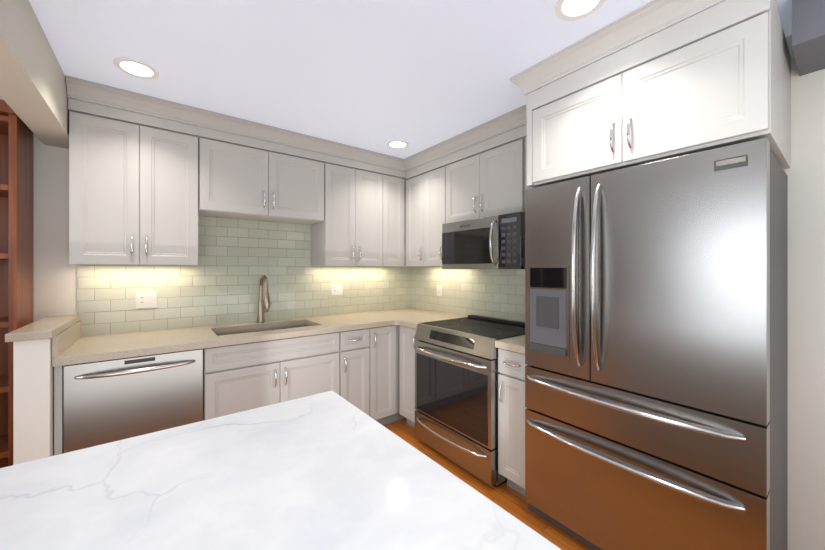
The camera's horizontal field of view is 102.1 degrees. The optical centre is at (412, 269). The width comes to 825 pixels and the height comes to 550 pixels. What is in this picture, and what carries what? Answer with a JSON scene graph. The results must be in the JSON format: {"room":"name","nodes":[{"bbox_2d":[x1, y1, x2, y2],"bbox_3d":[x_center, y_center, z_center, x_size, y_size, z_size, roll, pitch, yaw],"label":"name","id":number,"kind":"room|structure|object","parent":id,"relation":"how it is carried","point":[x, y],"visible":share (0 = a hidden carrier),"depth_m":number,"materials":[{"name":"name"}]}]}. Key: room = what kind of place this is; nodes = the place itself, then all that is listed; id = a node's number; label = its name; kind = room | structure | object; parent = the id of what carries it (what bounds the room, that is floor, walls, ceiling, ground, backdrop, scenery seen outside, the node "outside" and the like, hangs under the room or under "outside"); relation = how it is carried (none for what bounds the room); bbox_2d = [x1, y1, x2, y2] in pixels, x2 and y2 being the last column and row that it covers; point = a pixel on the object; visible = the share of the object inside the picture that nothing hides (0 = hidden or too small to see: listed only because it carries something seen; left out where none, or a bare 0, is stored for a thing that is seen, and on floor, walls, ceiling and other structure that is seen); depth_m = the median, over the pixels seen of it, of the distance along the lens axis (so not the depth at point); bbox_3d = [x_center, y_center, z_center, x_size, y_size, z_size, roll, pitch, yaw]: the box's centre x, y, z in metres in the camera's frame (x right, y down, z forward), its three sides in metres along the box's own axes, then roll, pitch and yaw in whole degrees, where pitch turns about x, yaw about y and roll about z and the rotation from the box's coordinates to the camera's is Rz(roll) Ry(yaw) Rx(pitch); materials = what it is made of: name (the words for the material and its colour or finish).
{"room":"kitchen","nodes":[
{"label":"kitchen","id":0,"kind":"room"},
{"bbox_2d":[13,338,53,464],"bbox_3d":[-1.965,0.836,1.811,0.113,1.020,0.674,0,0,-37],"label":"wall","id":1,"kind":"structure","parent":0,"point":[33,403],"depth_m":1.54,"materials":[{"name":"white paint"}]},
{"bbox_2d":[5,315,79,341],"bbox_3d":[-1.961,0.306,1.799,0.145,0.037,0.699,0,0,-37],"label":"countertop","id":2,"kind":"structure","parent":1,"relation":"on","point":[48,327],"depth_m":1.62,"materials":[{"name":"beige stone"}]},
{"bbox_2d":[0,97,368,328],"bbox_3d":[-2.434,0.147,1.966,6.280,2.397,0.140,0,0,-37],"label":"wall","id":3,"kind":"structure","parent":0,"point":[55,283],"depth_m":2.05,"materials":[{"name":"white paint"}]},
{"bbox_2d":[0,0,72,148],"bbox_3d":[-0.661,-0.903,0.086,0.145,0.297,4.999,0,0,-37],"label":"header","id":4,"kind":"object","parent":3,"relation":"attached to","point":[33,91],"visible":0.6,"depth_m":1.43,"materials":[{"name":"beige paint"}]},
{"bbox_2d":[68,99,140,265],"bbox_3d":[-1.894,-0.470,2.080,0.308,0.892,0.331,0,0,-37],"label":"upper cabinet","id":5,"kind":"object","parent":3,"relation":"attached to","point":[105,146],"depth_m":1.95,"materials":[{"name":"grey paint"}]},
{"bbox_2d":[141,115,200,265],"bbox_3d":[-1.650,-0.470,2.267,0.306,0.892,0.331,0,0,-37],"label":"upper cabinet","id":6,"kind":"object","parent":3,"relation":"attached to","point":[146,189],"depth_m":2.14,"materials":[{"name":"grey paint"}]},
{"bbox_2d":[201,131,272,220],"bbox_3d":[-1.352,-0.658,2.495,0.440,0.517,0.331,0,0,-37],"label":"upper cabinet","id":7,"kind":"object","parent":3,"relation":"attached to","point":[237,174],"depth_m":2.38,"materials":[{"name":"grey paint"}]},
{"bbox_2d":[77,216,411,336],"bbox_3d":[-1.065,-0.012,2.921,2.664,0.884,0.006,0,0,-37],"label":"tile","id":8,"kind":"structure","parent":3,"relation":"attached to","point":[237,260],"depth_m":2.65,"materials":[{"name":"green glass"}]},
{"bbox_2d":[135,291,156,307],"bbox_3d":[-1.847,0.211,2.314,0.116,0.115,0.008,0,0,-37],"label":"electrical outlet","id":9,"kind":"object","parent":8,"relation":"attached to","point":[145,299],"visible":1,"depth_m":2.31,"materials":[{"name":"white plastic"}]},
{"bbox_2d":[331,283,342,294],"bbox_3d":[-0.719,0.188,3.176,0.116,0.115,0.008,0,0,-37],"label":"outlet","id":10,"kind":"object","parent":8,"relation":"attached to","point":[336,288],"visible":1,"depth_m":3.17,"materials":[{"name":"white plastic"}]},
{"bbox_2d":[265,147,328,226],"bbox_3d":[-1.003,-0.658,2.762,0.440,0.517,0.331,0,0,-37],"label":"upper cabinet","id":11,"kind":"object","parent":3,"relation":"attached to","point":[300,179],"depth_m":2.66,"materials":[{"name":"grey paint"}]},
{"bbox_2d":[311,159,356,266],"bbox_3d":[-0.713,-0.470,2.983,0.285,0.892,0.331,0,0,-37],"label":"upper cabinet","id":12,"kind":"object","parent":3,"relation":"attached to","point":[333,243],"depth_m":2.87,"materials":[{"name":"grey paint"}]},
{"bbox_2d":[357,163,384,266],"bbox_3d":[-0.488,-0.470,3.155,0.282,0.892,0.331,0,0,-37],"label":"upper cabinet","id":13,"kind":"object","parent":3,"relation":"attached to","point":[370,180],"depth_m":3.04,"materials":[{"name":"grey paint"}]},
{"bbox_2d":[385,171,404,266],"bbox_3d":[-0.279,-0.470,3.315,0.245,0.892,0.331,0,0,-37],"label":"upper cabinet","id":14,"kind":"object","parent":3,"relation":"attached to","point":[394,181],"depth_m":3.20,"materials":[{"name":"grey paint"}]},
{"bbox_2d":[29,0,791,171],"bbox_3d":[-0.418,-1.101,-0.672,6.280,0.100,6.780,0,0,-37],"label":"ceiling","id":15,"kind":"structure","parent":0,"point":[378,75],"depth_m":1.63,"materials":[{"name":"white paint"}]},
{"bbox_2d":[114,57,158,79],"bbox_3d":[-1.440,-1.047,1.744,0.184,0.007,0.184,0,0,-37],"label":"recessed light","id":16,"kind":"object","parent":15,"relation":"in","point":[136,68],"visible":1,"depth_m":1.74,"materials":[{"name":"white"}]},
{"bbox_2d":[387,140,408,148],"bbox_3d":[-0.123,-1.047,2.801,0.184,0.007,0.184,0,0,-37],"label":"recessed light","id":17,"kind":"object","parent":15,"relation":"in","point":[397,144],"visible":1,"depth_m":2.80,"materials":[{"name":"white"}]},
{"bbox_2d":[555,0,605,20],"bbox_3d":[0.660,-1.047,1.310,0.184,0.007,0.184,0,0,-37],"label":"recessed light","id":18,"kind":"object","parent":15,"relation":"in","point":[569,10],"visible":1,"depth_m":1.34,"materials":[{"name":"white"}]},
{"bbox_2d":[792,0,824,75],"bbox_3d":[2.240,-0.953,0.518,0.329,0.197,2.162,0,0,-37],"label":"soffit","id":19,"kind":"structure","parent":15,"relation":"attached to","point":[808,31],"depth_m":1.26,"materials":[{"name":"grey paint"}]},
{"bbox_2d":[383,418,591,549],"bbox_3d":[-0.418,1.396,-0.672,6.280,0.100,6.780,0,0,-37],"label":"floor","id":20,"kind":"structure","parent":0,"point":[510,500],"depth_m":1.99,"materials":[{"name":"brown wood"}]},
{"bbox_2d":[0,99,33,467],"bbox_3d":[-2.651,0.236,1.509,1.240,2.220,0.317,0,0,-37],"label":"bookcase","id":21,"kind":"object","parent":20,"relation":"on","point":[16,222],"visible":0.56,"depth_m":1.83,"materials":[{"name":"brown wood"}]},
{"bbox_2d":[64,349,202,452],"bbox_3d":[-1.648,0.910,2.030,0.588,0.872,0.657,0,0,-37],"label":"dishwasher","id":22,"kind":"object","parent":20,"relation":"on","point":[108,401],"visible":0.52,"depth_m":1.79,"materials":[{"name":"grey metal"}]},
{"bbox_2d":[0,391,561,549],"bbox_3d":[-0.238,0.886,-0.512,1.980,0.920,2.735,0,0,-37],"label":"kitchen island","id":23,"kind":"object","parent":20,"relation":"on","point":[330,470],"visible":1,"depth_m":0.63,"materials":[{"name":"white stone"}]},
{"bbox_2d":[306,328,373,418],"bbox_3d":[-0.643,0.908,2.855,0.279,0.876,0.620,0,0,-37],"label":"base cabinet","id":24,"kind":"object","parent":20,"relation":"on","point":[359,369],"depth_m":2.56,"materials":[{"name":"grey paint"}]},
{"bbox_2d":[52,275,451,366],"bbox_3d":[-0.859,0.352,2.647,2.656,0.612,0.680,0,0,-37],"label":"countertop","id":25,"kind":"structure","parent":24,"relation":"on","point":[70,345],"depth_m":2.20,"materials":[{"name":"beige stone"}]},
{"bbox_2d":[256,275,271,322],"bbox_3d":[-1.155,0.237,2.644,0.114,0.383,0.244,0,0,-37],"label":"faucet","id":26,"kind":"object","parent":25,"relation":"on","point":[265,303],"depth_m":2.68,"materials":[{"name":"silver metal"}]},
{"bbox_2d":[374,325,397,424],"bbox_3d":[-0.430,0.908,3.018,0.257,0.876,0.620,0,0,-37],"label":"base cabinet","id":27,"kind":"object","parent":20,"relation":"on","point":[385,337],"depth_m":2.80,"materials":[{"name":"grey paint"}]},
{"bbox_2d":[398,325,404,419],"bbox_3d":[-0.074,0.908,3.290,0.638,0.876,0.620,0,0,-37],"label":"base cabinet","id":28,"kind":"object","parent":20,"relation":"on","point":[399,416],"depth_m":2.89,"materials":[{"name":"grey paint"}]},
{"bbox_2d":[400,325,416,427],"bbox_3d":[0.211,0.908,2.932,0.620,0.876,0.289,0,0,-37],"label":"base cabinet","id":29,"kind":"object","parent":20,"relation":"on","point":[407,334],"depth_m":2.76,"materials":[{"name":"grey paint"}]},
{"bbox_2d":[400,314,467,328],"bbox_3d":[0.206,0.450,2.909,0.647,0.040,0.257,0,0,-37],"label":"countertop","id":30,"kind":"structure","parent":29,"relation":"on","point":[412,323],"depth_m":2.85,"materials":[{"name":"beige stone"}]},
{"bbox_2d":[414,314,524,487],"bbox_3d":[0.474,0.876,2.471,0.725,0.940,0.758,0,0,-37],"label":"range","id":31,"kind":"object","parent":20,"relation":"on","point":[456,390],"visible":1,"depth_m":2.23,"materials":[{"name":"silver metal"}]},
{"bbox_2d":[498,348,526,495],"bbox_3d":[0.826,0.908,2.127,0.620,0.876,0.209,0,0,-37],"label":"base cabinet","id":32,"kind":"object","parent":20,"relation":"on","point":[511,417],"depth_m":1.95,"materials":[{"name":"grey paint"}]},
{"bbox_2d":[495,335,524,353],"bbox_3d":[0.813,0.450,2.118,0.642,0.040,0.209,0,0,-37],"label":"countertop","id":33,"kind":"structure","parent":32,"relation":"on","point":[517,343],"depth_m":1.96,"materials":[{"name":"beige stone"}]},
{"bbox_2d":[525,138,787,549],"bbox_3d":[1.114,0.453,1.634,0.718,1.785,0.913,0,0,-37],"label":"refrigerator","id":34,"kind":"object","parent":20,"relation":"on","point":[656,353],"visible":1,"depth_m":1.35,"materials":[{"name":"grey metal"}]},
{"bbox_2d":[423,35,824,549],"bbox_3d":[2.021,0.147,1.192,0.140,2.397,6.500,0,0,-37],"label":"wall","id":35,"kind":"structure","parent":0,"point":[805,173],"depth_m":1.46,"materials":[{"name":"white paint"}]},
{"bbox_2d":[405,167,420,266],"bbox_3d":[0.148,-0.470,3.252,0.331,0.892,0.284,0,0,-37],"label":"upper cabinet","id":36,"kind":"object","parent":35,"relation":"attached to","point":[412,178],"depth_m":3.18,"materials":[{"name":"grey paint"}]},
{"bbox_2d":[421,159,444,266],"bbox_3d":[0.321,-0.470,3.026,0.331,0.892,0.284,0,0,-37],"label":"upper cabinet","id":37,"kind":"object","parent":35,"relation":"attached to","point":[433,174],"depth_m":2.96,"materials":[{"name":"grey paint"}]},
{"bbox_2d":[445,147,476,223],"bbox_3d":[0.522,-0.646,2.763,0.331,0.541,0.374,0,0,-37],"label":"upper cabinet","id":38,"kind":"object","parent":35,"relation":"attached to","point":[461,168],"depth_m":2.67,"materials":[{"name":"grey paint"}]},
{"bbox_2d":[412,267,524,321],"bbox_3d":[0.568,0.188,2.973,0.006,0.484,1.894,0,0,-37],"label":"tile","id":39,"kind":"structure","parent":35,"relation":"attached to","point":[497,293],"depth_m":3.00,"materials":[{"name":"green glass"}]},
{"bbox_2d":[437,285,441,295],"bbox_3d":[0.268,0.214,3.353,0.008,0.115,0.070,0,0,-37],"label":"electrical outlet","id":40,"kind":"object","parent":39,"relation":"attached to","point":[439,290],"visible":1,"depth_m":3.34,"materials":[{"name":"white plastic"}]},
{"bbox_2d":[477,127,528,217],"bbox_3d":[0.761,-0.646,2.451,0.331,0.541,0.413,0,0,-37],"label":"upper cabinet","id":41,"kind":"object","parent":35,"relation":"attached to","point":[501,163],"depth_m":2.35,"materials":[{"name":"grey paint"}]},
{"bbox_2d":[442,212,524,268],"bbox_3d":[0.598,-0.185,2.538,0.447,0.370,0.745,0,0,-37],"label":"microwave","id":42,"kind":"object","parent":41,"relation":"attached to","point":[495,242],"visible":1,"depth_m":2.37,"materials":[{"name":"grey metal"}]},
{"bbox_2d":[509,0,790,187],"bbox_3d":[1.121,-0.752,1.658,0.719,0.596,0.996,0,0,-37],"label":"upper cabinet","id":43,"kind":"object","parent":35,"relation":"attached to","point":[717,76],"visible":0.98,"depth_m":1.35,"materials":[{"name":"grey paint"}]}
]}

